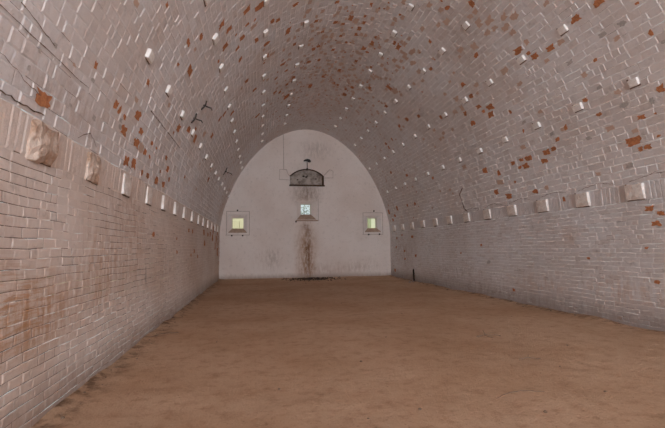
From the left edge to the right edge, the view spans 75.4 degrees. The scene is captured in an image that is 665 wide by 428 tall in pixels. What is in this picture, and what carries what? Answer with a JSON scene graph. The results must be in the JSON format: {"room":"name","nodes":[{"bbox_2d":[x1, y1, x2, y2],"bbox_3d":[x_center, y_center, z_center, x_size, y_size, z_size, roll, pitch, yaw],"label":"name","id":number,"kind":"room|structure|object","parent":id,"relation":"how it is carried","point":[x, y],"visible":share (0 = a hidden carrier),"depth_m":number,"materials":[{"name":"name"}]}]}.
{"room":"brick vaulted cellar","nodes":[
{"label":"brick vaulted cellar","id":0,"kind":"room"},
{"bbox_2d":[0,98,219,427],"bbox_3d":[-2.208,0.419,2.887,0.060,2.371,32.932,0,-5,-10],"label":"wall","id":1,"kind":"structure","parent":0,"point":[22,197],"depth_m":3.99,"materials":[{"name":"brick"}]},
{"bbox_2d":[25,119,58,165],"bbox_3d":[-2.286,-0.553,3.368,0.113,0.328,0.413,0,-5,-10],"label":"stone corbel","id":2,"kind":"object","parent":1,"relation":"in","point":[42,146],"visible":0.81,"depth_m":3.29,"materials":[{"name":"beige stone"}]},
{"bbox_2d":[85,152,100,184],"bbox_3d":[-2.472,-0.471,4.419,0.110,0.316,0.339,0,-5,-10],"label":"stone corbel","id":3,"kind":"object","parent":1,"relation":"in","point":[93,166],"visible":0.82,"depth_m":4.35,"materials":[{"name":"beige stone"}]},
{"bbox_2d":[121,173,130,196],"bbox_3d":[-2.675,-0.372,5.545,0.090,0.270,0.307,0,-5,-10],"label":"stone corbel","id":4,"kind":"object","parent":1,"relation":"in","point":[126,184],"visible":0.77,"depth_m":5.49,"materials":[{"name":"beige stone"}]},
{"bbox_2d":[145,187,152,204],"bbox_3d":[-2.867,-0.282,6.676,0.085,0.270,0.310,0,-5,-10],"label":"stone corbel","id":5,"kind":"object","parent":1,"relation":"in","point":[149,193],"visible":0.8,"depth_m":6.62,"materials":[{"name":"beige stone"}]},
{"bbox_2d":[161,195,167,210],"bbox_3d":[-3.028,-0.199,7.689,0.102,0.257,0.286,0,-5,-10],"label":"stone corbel","id":6,"kind":"object","parent":1,"relation":"in","point":[164,198],"visible":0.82,"depth_m":7.59,"materials":[{"name":"beige stone"}]},
{"bbox_2d":[173,202,178,214],"bbox_3d":[-3.216,-0.111,8.771,0.104,0.258,0.286,0,-5,-8],"label":"stone corbel","id":7,"kind":"object","parent":1,"relation":"in","point":[176,205],"visible":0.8,"depth_m":8.69,"materials":[{"name":"beige stone"}]},
{"bbox_2d":[182,207,186,218],"bbox_3d":[-3.408,-0.025,9.849,0.104,0.259,0.285,0,-5,-9],"label":"stone corbel","id":8,"kind":"object","parent":1,"relation":"in","point":[184,215],"visible":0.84,"depth_m":9.73,"materials":[{"name":"beige stone"}]},
{"bbox_2d":[190,212,193,221],"bbox_3d":[-3.596,0.068,10.981,0.101,0.257,0.287,0,-5,-10],"label":"stone corbel","id":9,"kind":"object","parent":1,"relation":"in","point":[192,213],"visible":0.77,"depth_m":10.85,"materials":[{"name":"beige stone"}]},
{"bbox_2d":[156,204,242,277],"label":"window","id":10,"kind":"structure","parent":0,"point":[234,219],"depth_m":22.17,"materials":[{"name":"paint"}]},
{"bbox_2d":[219,130,390,278],"bbox_3d":[-1.144,-0.491,19.621,7.830,6.910,0.001,0,-5,-10],"label":"wall","id":11,"kind":"structure","parent":0,"point":[276,246],"depth_m":19.59,"materials":[{"name":"white paint"}]},
{"bbox_2d":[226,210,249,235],"bbox_3d":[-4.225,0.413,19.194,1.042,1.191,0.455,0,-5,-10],"label":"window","id":12,"kind":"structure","parent":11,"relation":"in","point":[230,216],"depth_m":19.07,"materials":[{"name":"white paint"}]},
{"bbox_2d":[279,134,331,179],"bbox_3d":[-1.196,-2.614,19.772,2.486,2.173,0.027,0,-5,-10],"label":"wire","id":13,"kind":"object","parent":11,"relation":"attached to","point":[283,134],"visible":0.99,"depth_m":19.57,"materials":[{"name":"grey metal"}]},
{"bbox_2d":[289,169,324,186],"bbox_3d":[-1.175,-1.663,19.742,1.625,0.804,0.198,0,-5,-10],"label":"wall niche","id":14,"kind":"object","parent":11,"relation":"in","point":[303,177],"visible":1,"depth_m":19.82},
{"bbox_2d":[295,201,318,221],"bbox_3d":[-1.190,-0.140,19.760,1.112,1.089,0.455,0,-5,-10],"label":"window","id":15,"kind":"structure","parent":11,"relation":"in","point":[312,216],"depth_m":19.64,"materials":[{"name":"beige paint"}]},
{"bbox_2d":[362,210,382,234],"bbox_3d":[1.842,0.422,20.235,0.992,1.171,0.455,0,-5,-10],"label":"window","id":16,"kind":"structure","parent":11,"relation":"in","point":[377,228],"depth_m":20.12,"materials":[{"name":"white paint"}]},
{"bbox_2d":[0,0,664,225],"bbox_3d":[1.526,-2.947,4.095,7.737,4.499,33.533,0,-5,-10],"label":"ceiling","id":17,"kind":"structure","parent":0,"point":[144,134],"depth_m":8.42,"materials":[{"name":"brick"}]},
{"bbox_2d":[145,48,154,63],"bbox_3d":[-2.211,-1.907,5.170,0.121,0.135,0.194,0,-5,-10],"label":"brick","id":18,"kind":"object","parent":17,"relation":"attached to","point":[150,56],"visible":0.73,"depth_m":5.12,"materials":[{"name":"white brick"}]},
{"bbox_2d":[165,85,172,95],"bbox_3d":[-2.414,-1.817,6.309,0.115,0.137,0.174,0,-5,-10],"label":"brick","id":19,"kind":"object","parent":17,"relation":"attached to","point":[169,89],"visible":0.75,"depth_m":6.25,"materials":[{"name":"white brick"}]},
{"bbox_2d":[180,110,186,119],"bbox_3d":[-2.606,-1.723,7.450,0.123,0.132,0.204,0,-5,-10],"label":"brick","id":20,"kind":"object","parent":17,"relation":"attached to","point":[183,113],"visible":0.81,"depth_m":7.39,"materials":[{"name":"white brick"}]},
{"bbox_2d":[191,113,202,122],"bbox_3d":[-2.601,-1.832,8.254,0.225,0.218,0.078,0,-5,-12],"label":"ceiling hook","id":21,"kind":"object","parent":17,"relation":"attached to","point":[194,118],"visible":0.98,"depth_m":8.24,"materials":[{"name":"metal"}]},
{"bbox_2d":[212,33,218,44],"bbox_3d":[-1.951,-2.914,7.137,0.137,0.146,0.213,0,-5,-10],"label":"brick","id":22,"kind":"object","parent":17,"relation":"attached to","point":[215,38],"visible":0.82,"depth_m":7.08,"materials":[{"name":"white brick"}]},
{"bbox_2d":[219,63,224,72],"bbox_3d":[-2.148,-2.822,8.279,0.133,0.140,0.194,0,-5,-10],"label":"brick","id":23,"kind":"object","parent":17,"relation":"attached to","point":[221,67],"visible":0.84,"depth_m":8.21,"materials":[{"name":"white brick"}]},
{"bbox_2d":[263,29,268,37],"bbox_3d":[-1.416,-3.817,9.046,0.140,0.139,0.204,0,-5,-10],"label":"brick","id":24,"kind":"object","parent":17,"relation":"attached to","point":[266,31],"visible":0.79,"depth_m":8.98,"materials":[{"name":"white brick"}]},
{"bbox_2d":[304,20,308,27],"bbox_3d":[-0.615,-4.412,9.934,0.137,0.129,0.204,0,-5,-9],"label":"brick","id":25,"kind":"object","parent":17,"relation":"attached to","point":[306,23],"visible":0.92,"depth_m":9.87,"materials":[{"name":"white brick"}]},
{"bbox_2d":[390,30,396,36],"bbox_3d":[1.505,-4.428,10.513,0.135,0.127,0.204,0,-5,-10],"label":"brick","id":26,"kind":"object","parent":17,"relation":"attached to","point":[394,32],"visible":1,"depth_m":10.46,"materials":[{"name":"white brick"}]},
{"bbox_2d":[406,3,413,10],"bbox_3d":[1.703,-4.524,9.373,0.138,0.120,0.174,0,-5,-10],"label":"brick","id":27,"kind":"object","parent":17,"relation":"attached to","point":[410,6],"visible":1,"depth_m":9.34,"materials":[{"name":"white brick"}]},
{"bbox_2d":[438,47,445,54],"bbox_3d":[2.565,-3.809,10.034,0.140,0.139,0.204,0,-5,-10],"label":"brick","id":28,"kind":"object","parent":17,"relation":"attached to","point":[442,50],"visible":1,"depth_m":9.98,"materials":[{"name":"white brick"}]},
{"bbox_2d":[461,97,467,103],"bbox_3d":[3.277,-2.816,10.623,0.137,0.146,0.213,0,-5,-10],"label":"brick","id":29,"kind":"object","parent":17,"relation":"attached to","point":[464,100],"visible":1,"depth_m":10.57,"materials":[{"name":"white brick"}]},
{"bbox_2d":[462,21,469,29],"bbox_3d":[2.771,-3.911,8.896,0.137,0.137,0.174,0,-5,-10],"label":"brick","id":30,"kind":"object","parent":17,"relation":"attached to","point":[466,24],"visible":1,"depth_m":8.86,"materials":[{"name":"white brick"}]},
{"bbox_2d":[486,79,492,85],"bbox_3d":[3.481,-2.914,9.486,0.130,0.139,0.163,0,-5,-10],"label":"brick","id":31,"kind":"object","parent":17,"relation":"attached to","point":[489,82],"visible":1,"depth_m":9.45,"materials":[{"name":"white brick"}]},
{"bbox_2d":[516,55,525,64],"bbox_3d":[3.672,-3.004,8.347,0.135,0.140,0.204,0,-5,-10],"label":"brick","id":32,"kind":"object","parent":17,"relation":"attached to","point":[522,58],"visible":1,"depth_m":8.30,"materials":[{"name":"white brick"}]},
{"bbox_2d":[532,122,540,128],"bbox_3d":[4.204,-1.821,8.830,0.122,0.138,0.194,0,-5,-9],"label":"brick","id":33,"kind":"object","parent":17,"relation":"attached to","point":[536,125],"visible":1,"depth_m":8.79,"materials":[{"name":"white brick"}]},
{"bbox_2d":[557,24,568,34],"bbox_3d":[3.871,-3.098,7.207,0.128,0.141,0.174,0,-5,-9],"label":"brick","id":34,"kind":"object","parent":17,"relation":"attached to","point":[563,28],"visible":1,"depth_m":7.18,"materials":[{"name":"white brick"}]},
{"bbox_2d":[572,102,583,111],"bbox_3d":[4.396,-1.913,7.688,0.125,0.143,0.213,0,-5,-10],"label":"brick","id":35,"kind":"object","parent":17,"relation":"attached to","point":[579,106],"visible":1,"depth_m":7.65,"materials":[{"name":"white brick"}]},
{"bbox_2d":[627,77,639,87],"bbox_3d":[4.602,-2.010,6.551,0.118,0.136,0.163,0,-5,-10],"label":"brick","id":36,"kind":"object","parent":17,"relation":"attached to","point":[633,82],"visible":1,"depth_m":6.52,"materials":[{"name":"white brick"}]},
{"bbox_2d":[31,275,664,427],"bbox_3d":[1.659,1.563,3.227,7.810,0.105,33.030,0,-5,-10],"label":"floor","id":37,"kind":"structure","parent":0,"point":[429,356],"depth_m":4.89,"materials":[{"name":"brown soil"}]},
{"bbox_2d":[282,277,344,281],"bbox_3d":[-0.717,2.774,18.133,2.792,0.082,2.488,0,-5,-10],"label":"debris","id":38,"kind":"object","parent":37,"relation":"on","point":[304,278],"visible":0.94,"depth_m":18.92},
{"bbox_2d":[476,331,500,337],"bbox_3d":[2.343,1.825,6.520,0.304,0.063,0.297,4,-6,-43],"label":"twig","id":39,"kind":"object","parent":37,"relation":"on","point":[483,331],"visible":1,"depth_m":6.50,"materials":[{"name":"brown wood"}]},
{"bbox_2d":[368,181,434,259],"bbox_3d":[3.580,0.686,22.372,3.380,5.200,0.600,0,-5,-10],"label":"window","id":40,"kind":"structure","parent":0,"point":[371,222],"depth_m":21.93,"materials":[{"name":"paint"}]},
{"bbox_2d":[389,178,664,331],"bbox_3d":[5.420,0.442,4.192,0.075,2.373,32.919,0,-5,-10],"label":"wall","id":41,"kind":"structure","parent":0,"point":[620,293],"depth_m":8.77,"materials":[{"name":"brick"}]},
{"bbox_2d":[420,220,424,227],"bbox_3d":[3.380,0.377,16.081,0.118,0.258,0.338,0,-5,-10],"label":"stone corbel","id":42,"kind":"object","parent":41,"relation":"in","point":[422,223],"visible":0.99,"depth_m":16.01,"materials":[{"name":"white stone"}]},
{"bbox_2d":[432,218,437,225],"bbox_3d":[3.584,0.284,14.947,0.118,0.261,0.336,0,-5,-10],"label":"stone corbel","id":43,"kind":"object","parent":41,"relation":"in","point":[435,222],"visible":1,"depth_m":14.88,"materials":[{"name":"white stone"}]},
{"bbox_2d":[446,216,452,223],"bbox_3d":[3.770,0.194,13.813,0.117,0.260,0.335,0,-5,-10],"label":"stone corbel","id":44,"kind":"object","parent":41,"relation":"in","point":[448,218],"visible":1,"depth_m":13.76,"materials":[{"name":"white stone"}]},
{"bbox_2d":[463,213,469,221],"bbox_3d":[3.966,0.101,12.678,0.118,0.258,0.335,0,-5,-10],"label":"stone corbel","id":45,"kind":"object","parent":41,"relation":"in","point":[466,217],"visible":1,"depth_m":12.62,"materials":[{"name":"beige stone"}]},
{"bbox_2d":[483,209,490,219],"bbox_3d":[4.164,0.008,11.544,0.118,0.260,0.335,0,-5,-10],"label":"stone corbel","id":46,"kind":"object","parent":41,"relation":"in","point":[486,213],"visible":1,"depth_m":11.49,"materials":[{"name":"beige stone"}]},
{"bbox_2d":[506,205,516,215],"bbox_3d":[4.357,-0.084,10.408,0.119,0.258,0.336,0,-5,-9],"label":"stone corbel","id":47,"kind":"object","parent":41,"relation":"in","point":[511,210],"visible":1,"depth_m":10.36,"materials":[{"name":"beige stone"}]},
{"bbox_2d":[536,199,548,211],"bbox_3d":[4.538,-0.174,9.271,0.120,0.259,0.337,0,-5,-10],"label":"stone corbel","id":48,"kind":"object","parent":41,"relation":"in","point":[542,205],"visible":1,"depth_m":9.23,"materials":[{"name":"beige stone"}]},
{"bbox_2d":[574,192,590,206],"bbox_3d":[4.738,-0.268,8.138,0.119,0.256,0.336,0,-5,-10],"label":"stone corbel","id":49,"kind":"object","parent":41,"relation":"in","point":[581,200],"visible":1,"depth_m":8.10,"materials":[{"name":"beige stone"}]},
{"bbox_2d":[624,183,645,200],"bbox_3d":[4.937,-0.359,7.004,0.118,0.259,0.337,0,-5,-10],"label":"stone corbel","id":50,"kind":"object","parent":41,"relation":"in","point":[636,191],"visible":1,"depth_m":6.97,"materials":[{"name":"beige stone"}]}
]}

